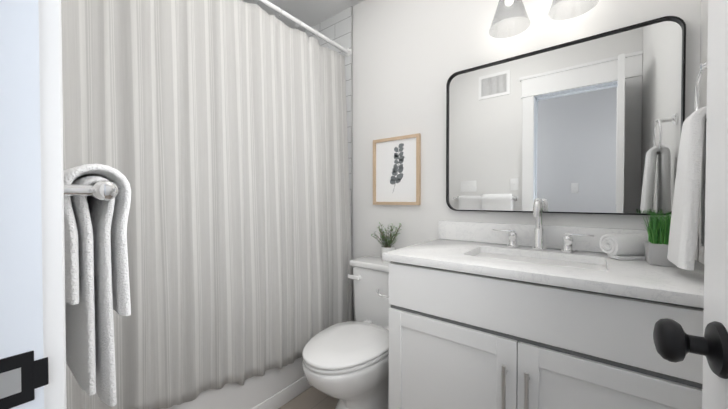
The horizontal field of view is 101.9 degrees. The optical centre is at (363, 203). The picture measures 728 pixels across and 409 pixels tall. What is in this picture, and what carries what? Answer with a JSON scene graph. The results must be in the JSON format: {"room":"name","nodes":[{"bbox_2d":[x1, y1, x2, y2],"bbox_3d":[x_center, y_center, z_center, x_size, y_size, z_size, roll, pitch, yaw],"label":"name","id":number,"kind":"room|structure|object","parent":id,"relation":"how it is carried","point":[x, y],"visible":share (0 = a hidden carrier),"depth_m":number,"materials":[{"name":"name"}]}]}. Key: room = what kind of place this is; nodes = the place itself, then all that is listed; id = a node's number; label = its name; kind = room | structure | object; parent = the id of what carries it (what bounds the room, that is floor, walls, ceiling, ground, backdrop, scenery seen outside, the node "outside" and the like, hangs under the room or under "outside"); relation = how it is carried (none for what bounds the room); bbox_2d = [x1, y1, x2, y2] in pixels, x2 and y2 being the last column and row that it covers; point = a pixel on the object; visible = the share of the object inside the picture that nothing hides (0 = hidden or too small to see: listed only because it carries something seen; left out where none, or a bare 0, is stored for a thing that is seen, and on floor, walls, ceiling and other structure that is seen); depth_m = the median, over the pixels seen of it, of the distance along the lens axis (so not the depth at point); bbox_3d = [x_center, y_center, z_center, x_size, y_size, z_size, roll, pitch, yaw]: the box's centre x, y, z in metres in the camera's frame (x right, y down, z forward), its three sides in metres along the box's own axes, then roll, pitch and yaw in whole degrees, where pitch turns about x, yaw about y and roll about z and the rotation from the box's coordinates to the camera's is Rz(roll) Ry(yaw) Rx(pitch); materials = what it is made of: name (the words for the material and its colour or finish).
{"room":"bathroom","nodes":[
{"label":"bathroom","id":0,"kind":"room"},
{"bbox_2d":[243,0,364,30],"bbox_3d":[-0.278,-1.359,0.496,3.320,0.060,2.910,1,1,37],"label":"ceiling","id":1,"kind":"structure","parent":0,"point":[311,13],"depth_m":2.04,"materials":[{"name":"white paint"}]},
{"bbox_2d":[279,386,338,408],"bbox_3d":[-0.278,1.141,0.529,3.320,0.060,2.910,1,1,37],"label":"floor","id":2,"kind":"structure","parent":0,"point":[311,397],"depth_m":1.63,"materials":[{"name":"beige tile"}]},
{"bbox_2d":[162,357,311,408],"bbox_3d":[-0.851,0.865,1.676,0.752,0.460,1.522,1,1,37],"label":"bathtub","id":3,"kind":"object","parent":2,"relation":"on","point":[275,388],"visible":0.02,"depth_m":1.49,"materials":[{"name":"white ceramic"}]},
{"bbox_2d":[302,255,389,408],"bbox_3d":[0.003,0.722,1.525,0.470,0.753,0.738,1,1,37],"label":"toilet","id":4,"kind":"object","parent":2,"relation":"on","point":[346,364],"visible":0.79,"depth_m":1.39,"materials":[{"name":"white ceramic"}]},
{"bbox_2d":[371,222,401,261],"bbox_3d":[0.145,0.226,1.745,0.202,0.233,0.196,1,1,37],"label":"potted plant","id":5,"kind":"object","parent":4,"relation":"on","point":[386,247],"visible":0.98,"depth_m":1.72,"materials":[{"name":"green plant"}]},
{"bbox_2d":[377,198,703,408],"bbox_3d":[0.583,0.540,1.169,1.098,1.125,0.589,1,1,37],"label":"bathroom vanity","id":6,"kind":"object","parent":2,"relation":"on","point":[537,315],"visible":1,"depth_m":0.94,"materials":[{"name":"white paint"}]},
{"bbox_2d":[599,234,647,259],"bbox_3d":[0.969,0.157,1.099,0.120,0.088,0.086,0,1,-3],"label":"towel","id":7,"kind":"object","parent":6,"relation":"on","point":[624,246],"visible":0.96,"depth_m":1.07,"materials":[{"name":"white fabric"}]},
{"bbox_2d":[643,210,676,266],"bbox_3d":[1.006,0.113,0.991,0.119,0.181,0.110,1,1,37],"label":"potted plant","id":8,"kind":"object","parent":6,"relation":"on","point":[656,247],"visible":0.5,"depth_m":0.97,"materials":[{"name":"green plant"}]},
{"bbox_2d":[353,0,700,320],"bbox_3d":[0.293,-0.127,1.832,2.620,2.440,0.120,1,1,37],"label":"wall","id":9,"kind":"structure","parent":0,"point":[410,57],"depth_m":1.68,"materials":[{"name":"white paint"}]},
{"bbox_2d":[303,7,350,219],"bbox_3d":[-0.387,-0.342,2.270,0.765,2.020,0.008,1,1,37],"label":"wall tile","id":10,"kind":"structure","parent":9,"relation":"attached to","point":[336,28],"depth_m":2.06,"materials":[{"name":"white tile"}]},
{"bbox_2d":[253,0,350,55],"bbox_3d":[-0.571,-1.030,1.437,0.058,0.066,1.523,1,1,37],"label":"curtain rod","id":11,"kind":"object","parent":10,"relation":"attached to","point":[346,51],"visible":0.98,"depth_m":1.72,"materials":[{"name":"white metal"}]},
{"bbox_2d":[61,0,351,408],"bbox_3d":[-0.543,-0.052,1.415,0.106,1.868,1.449,1,1,37],"label":"shower curtain","id":12,"kind":"object","parent":11,"relation":"hanging from","point":[214,133],"visible":0.83,"depth_m":1.27,"materials":[{"name":"fabric"}]},
{"bbox_2d":[351,6,352,320],"bbox_3d":[-0.082,-0.129,2.038,0.004,2.440,0.010,1,1,37],"label":"trim","id":13,"kind":"structure","parent":9,"relation":"attached to","point":[352,146],"depth_m":2.03,"materials":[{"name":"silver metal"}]},
{"bbox_2d":[373,133,420,204],"bbox_3d":[0.194,-0.199,1.817,0.330,0.415,0.022,1,1,37],"label":"picture frame","id":14,"kind":"object","parent":9,"relation":"attached to","point":[396,170],"visible":0.98,"depth_m":1.81,"materials":[{"name":"brown wood"}]},
{"bbox_2d":[489,0,598,37],"bbox_3d":[0.752,-0.929,1.262,0.399,0.294,0.208,1,1,37],"label":"sconce","id":15,"kind":"object","parent":9,"relation":"attached to","point":[508,3],"visible":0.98,"depth_m":1.30,"materials":[{"name":"clear glass"}]},
{"bbox_2d":[446,16,685,214],"bbox_3d":[0.807,-0.325,1.341,0.890,0.735,0.027,1,1,37],"label":"mirror","id":16,"kind":"object","parent":9,"relation":"attached to","point":[593,124],"visible":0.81,"depth_m":1.26,"materials":[{"name":"black mirror"}]},
{"bbox_2d":[697,0,707,263],"bbox_3d":[0.741,-0.107,0.361,0.120,2.440,1.670,1,1,37],"label":"wall","id":17,"kind":"structure","parent":0,"point":[703,56],"depth_m":1.02,"materials":[{"name":"white paint"}]},
{"bbox_2d":[667,62,706,269],"bbox_3d":[0.930,-0.113,0.806,0.119,0.572,0.186,1,1,37],"label":"towel","id":18,"kind":"object","parent":17,"relation":"attached to","point":[691,162],"visible":0.67,"depth_m":0.78,"materials":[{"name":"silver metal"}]},
{"bbox_3d":[-1.012,-0.112,0.735,1.645,2.440,0.130,1,1,37],"label":"wall","id":19,"kind":"structure","parent":0,"visible":0},
{"bbox_2d":[0,0,66,408],"bbox_3d":[-0.102,-0.003,0.050,0.837,2.240,0.192,1,1,37],"label":"door frame","id":20,"kind":"structure","parent":19,"relation":"attached to","point":[21,311],"depth_m":0.27,"materials":[{"name":"white paint"}]},
{"bbox_2d":[0,351,48,408],"bbox_3d":[-0.310,0.159,0.266,0.002,0.046,0.035,1,1,37],"label":"strike plate","id":21,"kind":"object","parent":20,"relation":"attached to","point":[24,376],"visible":1,"depth_m":0.27,"materials":[{"name":"black metal"}]},
{"bbox_2d":[64,164,130,406],"bbox_3d":[-0.605,0.123,0.582,0.609,0.373,0.117,1,1,37],"label":"towel","id":22,"kind":"object","parent":19,"relation":"attached to","point":[97,200],"visible":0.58,"depth_m":0.45,"materials":[{"name":"white fabric"}]},
{"bbox_2d":[653,0,727,408],"bbox_3d":[0.336,0.091,0.170,0.159,2.025,0.606,1,1,34],"label":"door","id":23,"kind":"structure","parent":19,"relation":"in","point":[673,341],"depth_m":0.39,"materials":[{"name":"white paint"}]}
]}

